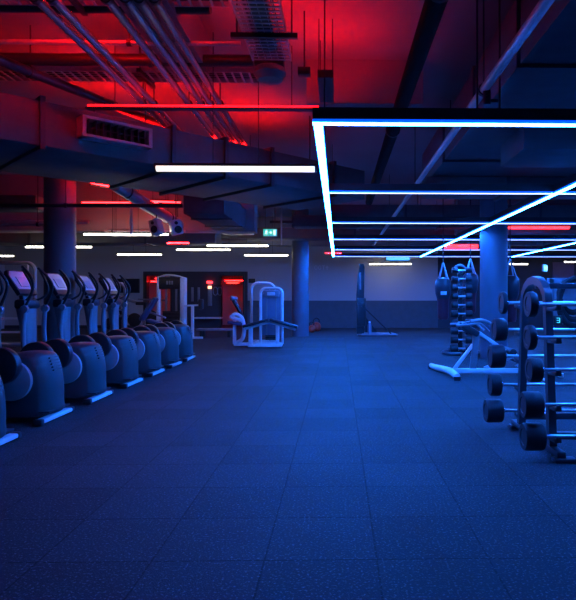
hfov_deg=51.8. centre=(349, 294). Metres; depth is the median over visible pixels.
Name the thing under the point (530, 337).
barbell
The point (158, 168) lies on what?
diffuser
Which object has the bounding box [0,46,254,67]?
pipe
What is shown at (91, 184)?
light
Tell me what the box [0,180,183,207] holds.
pipe
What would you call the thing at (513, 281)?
bag
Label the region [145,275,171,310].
door
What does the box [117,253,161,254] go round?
tube light
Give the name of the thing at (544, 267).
exit sign
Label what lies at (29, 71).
pipe
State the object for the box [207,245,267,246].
diffuser
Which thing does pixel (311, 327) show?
kettlebell
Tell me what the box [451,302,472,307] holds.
dumbbell
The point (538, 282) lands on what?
rack
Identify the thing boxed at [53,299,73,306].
tray
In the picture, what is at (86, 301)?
tray
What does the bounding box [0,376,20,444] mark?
elliptical trainer
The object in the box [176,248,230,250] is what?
tube light
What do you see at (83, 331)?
baseboard
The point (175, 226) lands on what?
loudspeaker
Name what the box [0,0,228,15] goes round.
cable tray
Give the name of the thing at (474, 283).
bag
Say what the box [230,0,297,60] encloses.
cable tray
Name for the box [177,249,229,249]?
diffuser
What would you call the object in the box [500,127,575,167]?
air duct
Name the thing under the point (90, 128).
grille
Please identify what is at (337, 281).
wall
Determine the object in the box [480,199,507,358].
column
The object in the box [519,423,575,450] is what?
barbell
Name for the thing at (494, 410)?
barbell
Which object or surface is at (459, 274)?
tower
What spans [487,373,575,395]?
barbell
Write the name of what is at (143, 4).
pipe
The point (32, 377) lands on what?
elliptical trainer
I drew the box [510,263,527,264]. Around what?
tube light
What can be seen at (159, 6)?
pipe
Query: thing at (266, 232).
exit sign
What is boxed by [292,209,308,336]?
column
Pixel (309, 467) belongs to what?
floor
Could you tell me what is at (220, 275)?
door
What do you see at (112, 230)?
pipe
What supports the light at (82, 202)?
hanging from the ceiling
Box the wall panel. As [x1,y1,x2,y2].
[143,271,247,327]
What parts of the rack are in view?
frame, cross rail, cross rail, foot plate, cross rail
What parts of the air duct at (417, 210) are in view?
casing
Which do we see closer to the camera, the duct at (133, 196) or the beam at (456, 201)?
the duct at (133, 196)
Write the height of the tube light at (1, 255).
1.521 m
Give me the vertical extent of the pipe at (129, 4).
0.585 m
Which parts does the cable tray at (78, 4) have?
rail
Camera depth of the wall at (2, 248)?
22.79 m
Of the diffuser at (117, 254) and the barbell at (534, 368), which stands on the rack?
the barbell at (534, 368)
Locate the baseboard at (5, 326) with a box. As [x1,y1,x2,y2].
[4,325,139,327]
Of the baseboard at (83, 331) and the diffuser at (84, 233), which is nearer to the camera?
the diffuser at (84, 233)
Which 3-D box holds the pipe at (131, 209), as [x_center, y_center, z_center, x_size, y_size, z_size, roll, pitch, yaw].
[-4.339,-1.950,11.664,0.060,1.500,0.060,0,0,-1]
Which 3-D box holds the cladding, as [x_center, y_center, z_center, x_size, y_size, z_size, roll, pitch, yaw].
[8.000,-0.700,23.348,9.050,4.000,0.030,0,0,-1]
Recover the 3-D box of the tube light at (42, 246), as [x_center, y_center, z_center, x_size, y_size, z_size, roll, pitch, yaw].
[-7.747,-1.189,14.445,0.461,0.050,0.060,0,0,-1]
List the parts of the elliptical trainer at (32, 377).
crank arm, crank arm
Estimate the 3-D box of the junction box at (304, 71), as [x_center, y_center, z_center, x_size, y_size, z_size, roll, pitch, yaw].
[-0.434,-2.393,5.592,0.120,0.615,0.100,0,0,-1]
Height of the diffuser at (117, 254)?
0.036 m
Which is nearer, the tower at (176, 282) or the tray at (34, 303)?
the tray at (34, 303)
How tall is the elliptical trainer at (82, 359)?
1.710 m
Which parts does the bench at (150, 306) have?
backrest, seat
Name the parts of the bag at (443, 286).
chain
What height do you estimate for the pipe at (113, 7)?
0.585 m
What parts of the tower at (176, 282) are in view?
guide rail, rail, guide rail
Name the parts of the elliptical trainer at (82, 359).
swing arm, crank arm, crank arm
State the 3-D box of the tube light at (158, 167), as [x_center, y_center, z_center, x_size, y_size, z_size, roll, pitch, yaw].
[-1.174,-1.982,6.047,1.660,1.437,0.072,0,0,-1]
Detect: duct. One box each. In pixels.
[0,82,363,209]
[0,195,43,212]
[0,233,220,246]
[109,186,183,227]
[184,195,253,234]
[221,228,564,241]
[293,194,575,230]
[331,178,575,216]
[420,176,575,201]
[422,0,575,181]
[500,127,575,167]
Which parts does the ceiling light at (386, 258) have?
panel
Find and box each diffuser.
[26,246,91,247]
[84,233,167,234]
[117,254,160,254]
[156,166,314,171]
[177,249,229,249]
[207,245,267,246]
[245,255,287,255]
[370,264,410,264]
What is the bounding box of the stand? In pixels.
[182,299,203,338]
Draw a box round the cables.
[246,0,277,49]
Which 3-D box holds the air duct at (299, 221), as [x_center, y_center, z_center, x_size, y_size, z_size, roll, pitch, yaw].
[3.149,-2.175,14.767,9.100,1.050,0.660,0,0,-1]
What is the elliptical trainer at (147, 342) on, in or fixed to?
on the floor at (309, 467)
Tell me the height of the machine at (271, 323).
1.648 m
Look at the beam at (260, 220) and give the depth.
20.43 m
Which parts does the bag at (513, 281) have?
chain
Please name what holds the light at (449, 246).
hanging from the ceiling
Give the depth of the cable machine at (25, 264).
15.00 m
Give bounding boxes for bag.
[435,199,451,319]
[462,199,478,312]
[508,199,519,321]
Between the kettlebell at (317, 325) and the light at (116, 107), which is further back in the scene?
the kettlebell at (317, 325)
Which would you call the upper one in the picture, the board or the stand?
the board
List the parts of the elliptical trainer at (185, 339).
swing arm, swing arm, crank arm, crank arm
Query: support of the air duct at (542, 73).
hanging from the ceiling
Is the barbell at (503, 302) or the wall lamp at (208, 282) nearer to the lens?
the barbell at (503, 302)
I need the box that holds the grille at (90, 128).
[77,114,151,150]
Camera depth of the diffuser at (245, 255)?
19.23 m
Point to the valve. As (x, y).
(487, 101)
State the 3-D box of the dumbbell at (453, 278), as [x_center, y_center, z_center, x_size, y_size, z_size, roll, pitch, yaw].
[2.447,-0.350,12.893,0.436,0.128,0.128,0,0,-1]
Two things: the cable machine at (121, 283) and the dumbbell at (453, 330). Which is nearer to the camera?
the dumbbell at (453, 330)
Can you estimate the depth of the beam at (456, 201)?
15.31 m
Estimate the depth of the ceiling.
6.95 m
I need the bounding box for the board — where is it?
[552,262,573,277]
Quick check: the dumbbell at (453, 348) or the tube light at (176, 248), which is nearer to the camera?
the dumbbell at (453, 348)
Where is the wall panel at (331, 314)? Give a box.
[248,301,437,327]
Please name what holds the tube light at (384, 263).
hanging from the ceiling
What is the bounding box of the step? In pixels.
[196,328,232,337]
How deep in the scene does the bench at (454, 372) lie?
9.41 m
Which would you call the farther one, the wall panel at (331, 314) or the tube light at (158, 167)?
the wall panel at (331, 314)
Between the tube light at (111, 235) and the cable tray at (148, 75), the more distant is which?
the tube light at (111, 235)
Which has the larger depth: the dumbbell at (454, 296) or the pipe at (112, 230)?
the pipe at (112, 230)
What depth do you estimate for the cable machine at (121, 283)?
14.46 m
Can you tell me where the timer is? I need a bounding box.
[553,315,561,324]
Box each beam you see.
[0,217,575,246]
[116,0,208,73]
[307,60,422,113]
[454,199,575,234]
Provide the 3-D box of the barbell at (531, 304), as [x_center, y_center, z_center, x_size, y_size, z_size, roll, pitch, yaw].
[1.996,0.075,4.642,1.200,0.204,0.204,0,0,-1]
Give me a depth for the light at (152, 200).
12.11 m
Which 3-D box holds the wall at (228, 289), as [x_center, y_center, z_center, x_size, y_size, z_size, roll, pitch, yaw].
[-6.152,-0.050,24.530,5.300,2.700,2.500,0,0,-1]
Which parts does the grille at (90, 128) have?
plate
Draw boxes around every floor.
[0,335,575,599]
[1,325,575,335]
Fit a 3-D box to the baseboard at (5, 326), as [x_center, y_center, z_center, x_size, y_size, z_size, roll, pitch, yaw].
[-10.781,1.240,22.975,5.380,0.120,0.020,0,0,-1]
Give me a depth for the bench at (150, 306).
16.27 m
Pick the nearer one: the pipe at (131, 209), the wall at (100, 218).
the pipe at (131, 209)
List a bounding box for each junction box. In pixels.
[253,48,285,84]
[298,11,310,77]
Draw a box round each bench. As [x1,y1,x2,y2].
[139,297,165,325]
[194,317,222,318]
[428,318,563,380]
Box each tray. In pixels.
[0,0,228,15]
[0,33,259,88]
[14,299,39,308]
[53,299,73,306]
[83,298,99,305]
[106,298,120,304]
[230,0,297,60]
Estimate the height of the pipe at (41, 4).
0.585 m
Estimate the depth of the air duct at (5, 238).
15.29 m
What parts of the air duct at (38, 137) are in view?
hanger rod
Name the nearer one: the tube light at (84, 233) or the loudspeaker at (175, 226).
the loudspeaker at (175, 226)
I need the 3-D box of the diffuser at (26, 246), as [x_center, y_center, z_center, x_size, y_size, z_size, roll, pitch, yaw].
[-7.157,-1.180,14.457,1.610,0.036,0.035,0,0,-1]
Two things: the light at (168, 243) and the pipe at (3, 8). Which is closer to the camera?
the pipe at (3, 8)
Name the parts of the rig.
post, rope coil, rope coil, rope coil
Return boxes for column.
[44,177,75,340]
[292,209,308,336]
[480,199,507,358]
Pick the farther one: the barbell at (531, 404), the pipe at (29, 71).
the pipe at (29, 71)
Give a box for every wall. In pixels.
[0,175,256,232]
[0,246,4,328]
[5,246,437,324]
[149,276,242,324]
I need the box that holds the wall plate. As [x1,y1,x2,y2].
[191,287,193,300]
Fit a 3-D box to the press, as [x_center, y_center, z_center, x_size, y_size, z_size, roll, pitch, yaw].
[-6.915,0.650,19.063,1.951,1.280,0.300,0,0,-1]
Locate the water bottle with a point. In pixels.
(369, 322)
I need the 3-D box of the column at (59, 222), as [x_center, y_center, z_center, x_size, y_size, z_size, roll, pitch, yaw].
[-5.321,-0.700,10.794,0.540,4.000,0.540,0,0,-1]
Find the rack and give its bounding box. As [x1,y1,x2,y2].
[509,276,575,463]
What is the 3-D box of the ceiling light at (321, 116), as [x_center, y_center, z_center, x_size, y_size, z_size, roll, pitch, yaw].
[4.134,-1.990,12.147,9.148,1.419,15.365,0,0,-1]
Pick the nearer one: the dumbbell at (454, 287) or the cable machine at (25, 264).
the dumbbell at (454, 287)
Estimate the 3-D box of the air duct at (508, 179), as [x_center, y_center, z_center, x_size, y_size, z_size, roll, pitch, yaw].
[4.466,-2.095,9.043,6.700,1.210,0.760,0,0,-1]
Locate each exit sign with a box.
[263,209,276,235]
[542,264,546,271]
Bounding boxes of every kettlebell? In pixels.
[309,321,314,331]
[312,317,320,330]
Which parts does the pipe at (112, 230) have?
hanger rod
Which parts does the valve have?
handle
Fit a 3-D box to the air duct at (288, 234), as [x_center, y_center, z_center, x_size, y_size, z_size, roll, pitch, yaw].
[0.136,-2.175,17.857,19.000,1.050,0.760,0,0,-1]
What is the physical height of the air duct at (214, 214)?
1.230 m
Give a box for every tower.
[156,274,186,324]
[441,264,479,355]
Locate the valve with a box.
[483,90,497,105]
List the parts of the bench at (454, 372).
handle, handle, support arm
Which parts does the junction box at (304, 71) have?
hanger rod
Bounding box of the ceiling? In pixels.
[0,0,513,216]
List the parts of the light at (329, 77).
suspension rod, suspension rod, suspension rod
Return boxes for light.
[0,254,14,256]
[24,245,43,247]
[81,202,157,203]
[83,232,168,234]
[85,46,318,111]
[90,183,109,188]
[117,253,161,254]
[150,199,180,202]
[154,32,316,172]
[166,242,189,244]
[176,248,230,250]
[206,235,268,246]
[244,213,287,255]
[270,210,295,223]
[312,0,575,256]
[318,19,333,102]
[369,250,411,264]
[385,257,409,260]
[444,244,477,248]
[508,226,569,228]
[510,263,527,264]
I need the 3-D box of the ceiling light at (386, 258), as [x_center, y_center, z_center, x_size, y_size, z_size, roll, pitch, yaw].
[1.615,-1.927,19.849,0.840,1.545,0.067,0,0,-1]
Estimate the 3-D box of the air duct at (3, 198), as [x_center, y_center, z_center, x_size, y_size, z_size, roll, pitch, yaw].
[-8.860,-2.160,11.422,5.750,1.080,0.660,0,0,-1]
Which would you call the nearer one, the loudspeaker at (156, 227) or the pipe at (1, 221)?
the loudspeaker at (156, 227)
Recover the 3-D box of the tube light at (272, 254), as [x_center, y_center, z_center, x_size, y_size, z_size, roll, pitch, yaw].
[-2.743,-1.990,19.248,1.450,1.421,0.060,0,0,-1]
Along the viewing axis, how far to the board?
23.28 m
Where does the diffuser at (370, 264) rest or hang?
attached to the tube light at (384, 263)
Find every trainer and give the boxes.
[0,270,113,404]
[0,341,74,425]
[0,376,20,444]
[4,266,143,388]
[45,269,165,376]
[74,272,182,368]
[98,274,195,361]
[356,264,397,335]
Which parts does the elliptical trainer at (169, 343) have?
swing arm, swing arm, crank arm, crank arm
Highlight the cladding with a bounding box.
[438,250,575,327]
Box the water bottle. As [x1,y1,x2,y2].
[368,321,370,333]
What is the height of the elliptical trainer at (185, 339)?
1.710 m
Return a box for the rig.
[541,276,575,387]
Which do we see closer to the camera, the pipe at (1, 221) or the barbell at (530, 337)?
the barbell at (530, 337)
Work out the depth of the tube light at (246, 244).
15.52 m
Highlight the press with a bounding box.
[106,296,164,333]
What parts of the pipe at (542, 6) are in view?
hanger rod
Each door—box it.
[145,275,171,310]
[220,275,243,327]
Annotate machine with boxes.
[0,261,36,346]
[102,282,126,330]
[227,282,297,346]
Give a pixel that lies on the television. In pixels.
(134, 284)
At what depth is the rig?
8.44 m
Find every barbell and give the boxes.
[483,399,575,422]
[487,345,575,367]
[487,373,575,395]
[491,318,575,340]
[498,292,575,313]
[518,391,575,418]
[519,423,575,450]
[523,292,575,316]
[523,325,575,349]
[525,357,575,381]
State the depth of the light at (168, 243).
13.21 m
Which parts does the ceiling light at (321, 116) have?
suspension rod, suspension rod, suspension rod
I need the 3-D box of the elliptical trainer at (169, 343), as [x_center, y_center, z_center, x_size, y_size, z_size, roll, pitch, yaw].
[-4.013,0.441,10.670,1.793,1.710,0.860,0,0,-1]
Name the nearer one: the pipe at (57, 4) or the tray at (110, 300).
the pipe at (57, 4)
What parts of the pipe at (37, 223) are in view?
hanger rod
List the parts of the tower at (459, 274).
post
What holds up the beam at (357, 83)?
attached to the ceiling
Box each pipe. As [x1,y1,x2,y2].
[0,5,211,14]
[0,17,240,46]
[0,25,160,126]
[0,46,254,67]
[0,176,43,226]
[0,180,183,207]
[0,220,88,223]
[29,0,168,127]
[46,0,183,131]
[100,0,218,138]
[104,191,185,232]
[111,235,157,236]
[120,0,230,141]
[130,202,132,234]
[133,0,238,143]
[149,0,247,145]
[281,208,281,244]
[366,0,447,204]
[372,0,554,245]
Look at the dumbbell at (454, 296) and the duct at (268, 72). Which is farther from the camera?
the dumbbell at (454, 296)
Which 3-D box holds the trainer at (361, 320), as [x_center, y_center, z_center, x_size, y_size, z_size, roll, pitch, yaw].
[0.853,0.148,19.021,1.309,2.297,0.960,0,0,-1]
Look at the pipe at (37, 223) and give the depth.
10.96 m
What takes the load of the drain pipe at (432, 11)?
hanging from the ceiling
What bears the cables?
in the cable tray at (266, 34)
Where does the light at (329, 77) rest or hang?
hanging from the ceiling
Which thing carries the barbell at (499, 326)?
on the rack
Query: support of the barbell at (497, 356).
on the rack
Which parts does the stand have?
post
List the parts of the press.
weight plate, frame post, weight plate, weight plate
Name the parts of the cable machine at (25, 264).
cross rail, cross rail, plate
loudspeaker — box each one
[148,215,164,235]
[168,194,183,235]
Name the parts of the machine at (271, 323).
seat, lever post, lever frame, lever arm, bench leg, pad rail, bench leg, pad rail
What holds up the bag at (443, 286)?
hanging from the ceiling
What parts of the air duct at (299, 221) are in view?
casing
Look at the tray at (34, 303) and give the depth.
8.36 m
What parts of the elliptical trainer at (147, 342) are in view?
swing arm, swing arm, crank arm, crank arm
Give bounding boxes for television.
[115,279,139,292]
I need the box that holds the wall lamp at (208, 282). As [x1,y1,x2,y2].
[207,281,212,305]
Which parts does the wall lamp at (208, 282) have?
plate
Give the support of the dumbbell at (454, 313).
on the tower at (459, 274)
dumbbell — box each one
[450,310,472,316]
[450,319,472,325]
[450,327,468,334]
[450,336,472,342]
[450,345,470,351]
[451,268,471,272]
[451,276,471,281]
[451,285,471,290]
[451,293,471,299]
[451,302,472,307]
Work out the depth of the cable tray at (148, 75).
6.22 m
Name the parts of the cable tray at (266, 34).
hanger rod, rail, rail, hanger rod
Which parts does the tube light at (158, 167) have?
suspension rod, suspension rod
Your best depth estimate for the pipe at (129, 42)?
5.39 m
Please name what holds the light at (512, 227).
hanging from the ceiling
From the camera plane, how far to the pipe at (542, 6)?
4.25 m
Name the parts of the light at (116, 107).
suspension rod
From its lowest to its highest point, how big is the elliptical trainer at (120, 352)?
1.710 m
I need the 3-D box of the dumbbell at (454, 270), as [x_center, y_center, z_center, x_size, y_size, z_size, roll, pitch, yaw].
[2.447,-0.540,12.893,0.428,0.123,0.123,0,0,-1]
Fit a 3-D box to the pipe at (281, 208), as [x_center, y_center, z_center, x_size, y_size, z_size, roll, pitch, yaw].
[-1.818,-2.010,15.566,0.040,1.380,0.040,0,0,-1]
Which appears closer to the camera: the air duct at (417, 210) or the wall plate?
the air duct at (417, 210)
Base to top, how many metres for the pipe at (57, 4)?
0.585 m
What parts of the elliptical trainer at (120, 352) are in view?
swing arm, swing arm, crank arm, crank arm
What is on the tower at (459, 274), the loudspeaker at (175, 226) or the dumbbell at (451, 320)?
the dumbbell at (451, 320)
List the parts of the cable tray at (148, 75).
rail, rail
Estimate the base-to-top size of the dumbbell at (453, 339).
0.163 m

